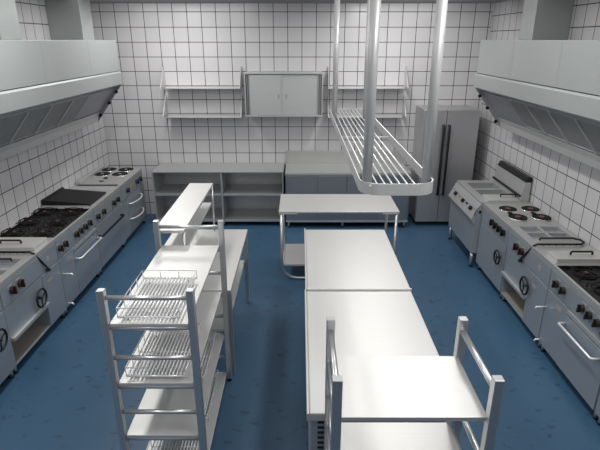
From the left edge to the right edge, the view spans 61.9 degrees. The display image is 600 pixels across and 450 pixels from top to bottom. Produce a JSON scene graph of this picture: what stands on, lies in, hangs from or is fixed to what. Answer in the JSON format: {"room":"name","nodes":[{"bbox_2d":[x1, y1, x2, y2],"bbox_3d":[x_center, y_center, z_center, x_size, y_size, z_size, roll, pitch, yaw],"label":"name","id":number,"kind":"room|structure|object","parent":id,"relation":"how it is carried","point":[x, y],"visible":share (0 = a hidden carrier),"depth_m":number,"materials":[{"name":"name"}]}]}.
{"room":"commercial kitchen","nodes":[
{"label":"commercial kitchen","id":0,"kind":"room"},
{"bbox_2d":[0,0,109,232],"bbox_3d":[-3.210,-0.054,3.445,0.120,3.310,9.700,0,20,0],"label":"wall","id":1,"kind":"structure","parent":0,"point":[27,177],"depth_m":6.06,"materials":[{"name":"tile"}]},
{"bbox_2d":[0,0,122,160],"bbox_3d":[-2.817,-1.434,4.721,0.659,1.603,4.670,0,20,0],"label":"extraction hood","id":2,"kind":"object","parent":1,"relation":"attached to","point":[61,85],"visible":1,"depth_m":5.32,"materials":[{"name":"metal"}]},
{"bbox_2d":[76,166,103,184],"bbox_3d":[-3.105,-0.740,7.403,0.060,0.049,0.920,0,20,0],"label":"backsplash","id":3,"kind":"structure","parent":1,"relation":"attached to","point":[99,169],"depth_m":7.32,"materials":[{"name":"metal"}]},
{"bbox_2d":[90,3,493,213],"bbox_3d":[-0.140,-1.758,8.050,6.260,3.310,0.120,0,20,0],"label":"wall","id":4,"kind":"structure","parent":0,"point":[196,44],"depth_m":7.74,"materials":[{"name":"tile"}]},
{"bbox_2d":[160,66,241,88],"bbox_3d":[-1.518,-2.254,7.639,1.207,0.314,0.300,0,20,0],"label":"wall shelf","id":5,"kind":"object","parent":4,"relation":"attached to","point":[162,85],"visible":1,"depth_m":7.63,"materials":[{"name":"metal"}]},
{"bbox_2d":[163,95,242,117],"bbox_3d":[-1.518,-1.849,7.789,1.207,0.314,0.300,0,20,0],"label":"wall shelf","id":6,"kind":"object","parent":4,"relation":"attached to","point":[165,111],"visible":1,"depth_m":7.82,"materials":[{"name":"metal"}]},
{"bbox_2d":[244,71,322,116],"bbox_3d":[-0.253,-2.018,7.695,1.172,0.645,0.360,0,20,0],"label":"upper cabinet","id":7,"kind":"object","parent":4,"relation":"attached to","point":[267,93],"visible":1,"depth_m":7.55,"materials":[{"name":"metal"}]},
{"bbox_2d":[327,95,405,117],"bbox_3d":[1.028,-1.849,7.789,1.207,0.314,0.300,0,20,0],"label":"wall shelf","id":8,"kind":"object","parent":4,"relation":"attached to","point":[404,107],"visible":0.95,"depth_m":7.85,"materials":[{"name":"metal"}]},
{"bbox_2d":[328,66,407,88],"bbox_3d":[1.028,-2.254,7.639,1.207,0.314,0.300,0,20,0],"label":"wall shelf","id":9,"kind":"object","parent":4,"relation":"attached to","point":[406,77],"visible":0.94,"depth_m":7.63,"materials":[{"name":"metal"}]},
{"bbox_2d":[89,0,508,2],"bbox_3d":[-0.140,-1.653,2.854,6.260,0.100,9.940,0,20,0],"label":"ceiling","id":10,"kind":"structure","parent":0,"point":[91,1],"depth_m":7.06,"materials":[{"name":"grey paint"}]},
{"bbox_2d":[330,0,447,195],"bbox_3d":[0.477,-1.204,3.542,0.370,1.217,2.830,0,20,0],"label":"rack","id":11,"kind":"object","parent":10,"relation":"hanging from","point":[365,185],"visible":1,"depth_m":2.42,"materials":[{"name":"silver metal"}]},
{"bbox_2d":[0,214,599,449],"bbox_3d":[-0.140,1.545,4.037,6.260,0.100,9.940,0,20,0],"label":"floor","id":12,"kind":"structure","parent":0,"point":[59,397],"depth_m":4.69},
{"bbox_2d":[0,300,15,383],"bbox_3d":[-2.798,1.052,3.886,0.694,0.930,0.858,0,20,0],"label":"pan","id":13,"kind":"object","parent":12,"relation":"on","point":[7,360],"visible":1,"depth_m":4.23,"materials":[{"name":"metal"}]},
{"bbox_2d":[0,237,66,373],"bbox_3d":[-2.799,0.699,4.763,0.692,0.983,1.018,0,20,0],"label":"pan","id":14,"kind":"object","parent":12,"relation":"on","point":[32,295],"visible":0.99,"depth_m":4.74,"materials":[{"name":"metal"}]},
{"bbox_2d":[0,259,20,267],"bbox_3d":[-2.690,0.441,4.572,0.219,0.199,0.199,0,20,0],"label":"basin","id":15,"kind":"object","parent":14,"relation":"in","point":[4,263],"depth_m":4.61,"materials":[{"name":"metal"}]},
{"bbox_2d":[0,239,54,286],"bbox_3d":[-2.826,0.335,4.629,0.637,0.040,1.018,0,20,0],"label":"countertop","id":16,"kind":"structure","parent":14,"relation":"on","point":[26,258],"depth_m":4.64,"materials":[{"name":"metal"}]},
{"bbox_2d":[0,207,101,314],"bbox_3d":[-2.771,0.372,5.719,0.750,0.933,0.993,0,20,0],"label":"gas range","id":17,"kind":"object","parent":12,"relation":"on","point":[73,229],"visible":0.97,"depth_m":5.60,"materials":[{"name":"metal"}]},
{"bbox_2d":[0,208,92,241],"bbox_3d":[-2.826,-0.016,5.575,0.637,0.040,0.993,0,20,0],"label":"countertop","id":18,"kind":"structure","parent":17,"relation":"on","point":[90,210],"depth_m":5.55,"materials":[{"name":"metal"}]},
{"bbox_2d":[41,186,126,273],"bbox_3d":[-2.793,0.006,6.634,0.703,0.985,0.953,0,20,0],"label":"griddle","id":19,"kind":"object","parent":12,"relation":"on","point":[105,201],"visible":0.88,"depth_m":6.46,"materials":[{"name":"metal"}]},
{"bbox_2d":[41,186,119,210],"bbox_3d":[-2.826,-0.357,6.499,0.637,0.040,0.953,0,20,0],"label":"countertop","id":20,"kind":"structure","parent":19,"relation":"on","point":[109,193],"depth_m":6.43,"materials":[{"name":"metal"}]},
{"bbox_2d":[75,166,146,244],"bbox_3d":[-2.777,-0.323,7.574,0.736,0.950,1.031,0,20,0],"label":"electric range","id":21,"kind":"object","parent":12,"relation":"on","point":[130,180],"visible":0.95,"depth_m":7.43,"materials":[{"name":"metal"}]},
{"bbox_2d":[75,168,141,187],"bbox_3d":[-2.826,-0.700,7.424,0.637,0.040,1.008,0,20,0],"label":"countertop","id":22,"kind":"structure","parent":21,"relation":"on","point":[121,181],"depth_m":7.31,"materials":[{"name":"metal"}]},
{"bbox_2d":[96,220,231,449],"bbox_3d":[-0.869,0.862,3.592,0.542,1.490,1.185,0,20,0],"label":"rack","id":23,"kind":"object","parent":12,"relation":"on","point":[170,408],"visible":0.94,"depth_m":3.25,"materials":[{"name":"silver metal"}]},
{"bbox_2d":[116,270,196,318],"bbox_3d":[-0.873,0.427,3.106,0.366,0.088,0.512,0,20,0],"label":"wire basket","id":24,"kind":"object","parent":23,"relation":"on","point":[192,279],"visible":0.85,"depth_m":3.04,"materials":[{"name":"white metal"}]},
{"bbox_2d":[125,323,201,376],"bbox_3d":[-0.873,0.809,3.253,0.366,0.088,0.512,0,20,0],"label":"wire basket","id":25,"kind":"object","parent":23,"relation":"on","point":[178,374],"visible":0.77,"depth_m":3.22,"materials":[{"name":"silver metal"}]},
{"bbox_2d":[109,245,218,326],"bbox_3d":[-0.869,0.373,3.411,0.452,0.022,1.167,0,20,0],"label":"shelf","id":26,"kind":"object","parent":23,"relation":"attached to","point":[201,258],"depth_m":3.43,"materials":[{"name":"metal"}]},
{"bbox_2d":[118,292,221,385],"bbox_3d":[-0.869,0.757,3.553,0.452,0.022,1.167,0,20,0],"label":"shelf","id":27,"kind":"object","parent":23,"relation":"attached to","point":[207,306],"depth_m":3.33,"materials":[{"name":"metal"}]},
{"bbox_2d":[126,333,223,437],"bbox_3d":[-0.869,1.128,3.690,0.452,0.022,1.167,0,20,0],"label":"shelf","id":28,"kind":"object","parent":23,"relation":"attached to","point":[142,425],"depth_m":3.38,"materials":[{"name":"metal"}]},
{"bbox_2d":[147,414,208,449],"bbox_3d":[-0.873,1.548,3.526,0.366,0.088,0.512,0,20,0],"label":"wire basket","id":29,"kind":"object","parent":23,"relation":"on","point":[206,420],"visible":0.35,"depth_m":3.53,"materials":[{"name":"silver metal"}]},
{"bbox_2d":[146,372,226,449],"bbox_3d":[-0.869,1.496,3.826,0.452,0.022,1.167,0,20,0],"label":"shelf","id":30,"kind":"object","parent":23,"relation":"attached to","point":[218,391],"depth_m":3.84,"materials":[{"name":"metal"}]},
{"bbox_2d":[201,332,216,377],"bbox_3d":[-0.870,1.002,3.868,0.366,0.088,0.512,0,20,0],"label":"wire basket","id":31,"kind":"object","parent":23,"relation":"on","point":[209,338],"visible":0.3,"depth_m":3.87,"materials":[{"name":"silver metal"}]},
{"bbox_2d":[205,370,218,417],"bbox_3d":[-0.880,1.361,4.033,0.366,0.088,0.512,0,20,0],"label":"wire basket","id":32,"kind":"object","parent":23,"relation":"on","point":[217,375],"visible":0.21,"depth_m":4.03,"materials":[{"name":"silver metal"}]},
{"bbox_2d":[151,163,284,225],"bbox_3d":[-1.282,-0.504,8.134,2.035,0.900,0.586,0,20,0],"label":"base cabinet","id":33,"kind":"object","parent":12,"relation":"on","point":[242,192],"depth_m":8.20,"materials":[{"name":"metal"}]},
{"bbox_2d":[151,163,283,172],"bbox_3d":[-1.282,-0.914,7.982,2.035,0.024,0.586,0,20,0],"label":"countertop","id":34,"kind":"structure","parent":33,"relation":"on","point":[162,167],"depth_m":7.88,"materials":[{"name":"metal"}]},
{"bbox_2d":[190,229,249,374],"bbox_3d":[-0.877,0.699,4.931,0.605,0.867,1.415,0,20,0],"label":"work table","id":35,"kind":"object","parent":12,"relation":"on","point":[235,239],"visible":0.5,"depth_m":4.82,"materials":[{"name":"metal"}]},
{"bbox_2d":[153,183,215,244],"bbox_3d":[-1.042,0.045,4.695,0.245,0.521,1.395,0,20,0],"label":"shelf","id":36,"kind":"object","parent":35,"relation":"on","point":[189,208],"visible":0.73,"depth_m":4.52,"materials":[{"name":"metal"}]},
{"bbox_2d":[210,260,243,331],"bbox_3d":[-0.877,0.650,4.913,0.513,0.030,1.415,0,20,0],"label":"shelf","id":37,"kind":"object","parent":35,"relation":"attached to","point":[218,324],"depth_m":4.65,"materials":[{"name":"metal"}]},
{"bbox_2d":[279,194,399,279],"bbox_3d":[0.457,0.139,6.396,1.430,0.900,0.720,0,20,0],"label":"work table","id":38,"kind":"object","parent":12,"relation":"on","point":[294,254],"visible":0.66,"depth_m":6.20,"materials":[{"name":"metal"}]},
{"bbox_2d":[284,244,304,265],"bbox_3d":[0.457,0.381,6.485,1.320,0.025,0.660,0,20,0],"label":"shelf","id":39,"kind":"object","parent":38,"relation":"attached to","point":[294,254],"depth_m":6.42,"materials":[{"name":"metal"}]},
{"bbox_2d":[285,151,411,227],"bbox_3d":[0.730,-0.582,8.057,1.930,1.100,0.676,0,20,0],"label":"base cabinet","id":40,"kind":"object","parent":12,"relation":"on","point":[306,172],"visible":0.57,"depth_m":7.86,"materials":[{"name":"metal"}]},
{"bbox_2d":[285,151,411,174],"bbox_3d":[0.730,-0.985,7.907,1.930,0.240,0.676,0,20,0],"label":"countertop","id":41,"kind":"structure","parent":40,"relation":"on","point":[297,162],"depth_m":8.16,"materials":[{"name":"metal"}]},
{"bbox_2d":[304,228,411,292],"bbox_3d":[0.481,0.687,4.961,0.883,0.868,1.428,0,20,0],"label":"work table","id":42,"kind":"object","parent":12,"relation":"on","point":[335,260],"visible":0.41,"depth_m":4.67,"materials":[{"name":"metal"}]},
{"bbox_2d":[305,289,461,449],"bbox_3d":[0.476,1.192,3.598,0.884,0.868,1.471,0,20,0],"label":"work table","id":43,"kind":"object","parent":12,"relation":"on","point":[367,323],"depth_m":3.54,"materials":[{"name":"metal"}]},
{"bbox_2d":[307,291,438,411],"bbox_3d":[0.483,0.813,3.463,0.862,0.027,1.458,0,20,0],"label":"countertop","id":44,"kind":"structure","parent":43,"relation":"on","point":[367,323],"depth_m":3.61,"materials":[{"name":"metal"}]},
{"bbox_2d":[324,316,504,449],"bbox_3d":[0.480,1.250,2.523,0.700,1.505,0.510,0,20,0],"label":"rack","id":45,"kind":"object","parent":12,"relation":"on","point":[357,388],"visible":1,"depth_m":2.36,"materials":[{"name":"silver metal"}]},
{"bbox_2d":[341,422,458,449],"bbox_3d":[0.480,1.150,2.491,0.638,0.022,0.442,0,20,0],"label":"shelf","id":46,"kind":"object","parent":45,"relation":"attached to","point":[354,435],"depth_m":2.60,"materials":[{"name":"metal"}]},
{"bbox_2d":[337,356,485,420],"bbox_3d":[0.480,0.754,2.344,0.638,0.022,0.442,0,20,0],"label":"shelf","id":47,"kind":"object","parent":45,"relation":"attached to","point":[375,388],"depth_m":2.30,"materials":[{"name":"metal"}]},
{"bbox_2d":[408,105,479,224],"bbox_3d":[2.250,-0.929,7.942,0.830,1.830,0.639,0,20,0],"label":"refrigerator","id":48,"kind":"object","parent":12,"relation":"on","point":[457,126],"visible":0.87,"depth_m":7.66,"materials":[{"name":"metal"}]},
{"bbox_2d":[448,160,531,266],"bbox_3d":[2.505,-0.188,6.826,0.699,1.215,1.062,0,20,0],"label":"fryer","id":49,"kind":"object","parent":12,"relation":"on","point":[509,184],"visible":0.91,"depth_m":6.64,"materials":[{"name":"metal"}]},
{"bbox_2d":[468,183,499,187],"bbox_3d":[2.550,-0.505,6.984,0.379,0.098,0.289,0,20,0],"label":"basin","id":50,"kind":"object","parent":49,"relation":"in","point":[472,185],"depth_m":7.11,"materials":[{"name":"metal"}]},
{"bbox_2d":[476,190,507,195],"bbox_3d":[2.550,-0.375,6.632,0.379,0.098,0.339,0,20,0],"label":"basin","id":51,"kind":"object","parent":49,"relation":"in","point":[480,192],"depth_m":6.78,"materials":[{"name":"metal"}]},
{"bbox_2d":[457,180,528,209],"bbox_3d":[2.558,-0.416,6.745,0.595,0.100,1.056,0,20,0],"label":"countertop","id":52,"kind":"structure","parent":49,"relation":"on","point":[464,184],"depth_m":6.82,"materials":[{"name":"metal"}]},
{"bbox_2d":[498,160,531,182],"bbox_3d":[2.814,-0.716,6.596,0.077,0.065,0.940,0,20,0],"label":"vent","id":53,"kind":"object","parent":49,"relation":"attached to","point":[517,174],"depth_m":6.53,"materials":[{"name":"black metal"}]},
{"bbox_2d":[476,202,561,298],"bbox_3d":[2.540,0.277,5.988,0.638,0.925,0.828,0,20,0],"label":"electric range","id":54,"kind":"object","parent":12,"relation":"on","point":[497,219],"visible":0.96,"depth_m":5.87,"materials":[{"name":"metal"}]},
{"bbox_2d":[483,203,561,228],"bbox_3d":[2.567,-0.115,5.843,0.577,0.040,0.828,0,20,0],"label":"countertop","id":55,"kind":"structure","parent":54,"relation":"on","point":[502,216],"depth_m":5.77,"materials":[{"name":"metal"}]},
{"bbox_2d":[501,226,599,347],"bbox_3d":[2.539,0.566,5.122,0.632,0.983,0.983,0,20,0],"label":"pan","id":56,"kind":"object","parent":12,"relation":"on","point":[532,252],"visible":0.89,"depth_m":5.00,"materials":[{"name":"metal"}]},
{"bbox_2d":[520,227,542,231],"bbox_3d":[2.467,0.140,5.386,0.194,0.199,0.164,0,20,0],"label":"basin","id":57,"kind":"object","parent":56,"relation":"in","point":[524,229],"depth_m":5.43,"materials":[{"name":"metal"}]},
{"bbox_2d":[527,233,548,237],"bbox_3d":[2.467,0.208,5.203,0.194,0.199,0.184,0,20,0],"label":"basin","id":58,"kind":"object","parent":56,"relation":"in","point":[531,235],"depth_m":5.25,"materials":[{"name":"metal"}]},
{"bbox_2d":[540,227,563,231],"bbox_3d":[2.690,0.140,5.386,0.199,0.199,0.164,0,20,0],"label":"basin","id":59,"kind":"object","parent":56,"relation":"in","point":[542,229],"depth_m":5.43,"materials":[{"name":"metal"}]},
{"bbox_2d":[509,226,599,267],"bbox_3d":[2.567,0.202,4.987,0.577,0.040,0.983,0,20,0],"label":"countertop","id":60,"kind":"structure","parent":56,"relation":"on","point":[541,250],"depth_m":4.98,"materials":[{"name":"metal"}]},
{"bbox_2d":[548,233,570,236],"bbox_3d":[2.690,0.208,5.203,0.199,0.199,0.184,0,20,0],"label":"basin","id":61,"kind":"object","parent":56,"relation":"in","point":[549,234],"depth_m":5.26,"materials":[{"name":"metal"}]},
{"bbox_2d":[533,264,599,419],"bbox_3d":[2.518,0.931,4.209,0.705,0.933,0.973,0,20,0],"label":"gas range","id":62,"kind":"object","parent":12,"relation":"on","point":[570,327],"visible":0.99,"depth_m":4.19,"materials":[{"name":"metal"}]},
{"bbox_2d":[552,264,599,310],"bbox_3d":[2.567,0.543,4.066,0.577,0.040,0.973,0,20,0],"label":"countertop","id":63,"kind":"structure","parent":62,"relation":"on","point":[555,267],"depth_m":4.21,"materials":[{"name":"metal"}]},
{"bbox_2d":[595,393,599,425],"bbox_3d":[2.566,1.273,3.331,0.579,0.900,0.898,0,20,0],"label":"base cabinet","id":64,"kind":"object","parent":12,"relation":"on","point":[597,410],"visible":1,"depth_m":3.83,"materials":[{"name":"metal"}]},
{"bbox_2d":[472,0,599,250],"bbox_3d":[2.930,-0.054,3.445,0.120,3.310,9.700,0,20,0],"label":"wall","id":65,"kind":"structure","parent":0,"point":[566,189],"depth_m":5.79,"materials":[{"name":"tile"}]},
{"bbox_2d":[474,0,599,169],"bbox_3d":[2.567,-1.281,4.308,0.599,1.603,4.590,0,20,0],"label":"extraction hood","id":66,"kind":"object","parent":65,"relation":"attached to","point":[542,87],"visible":1,"depth_m":5.02,"materials":[{"name":"metal"}]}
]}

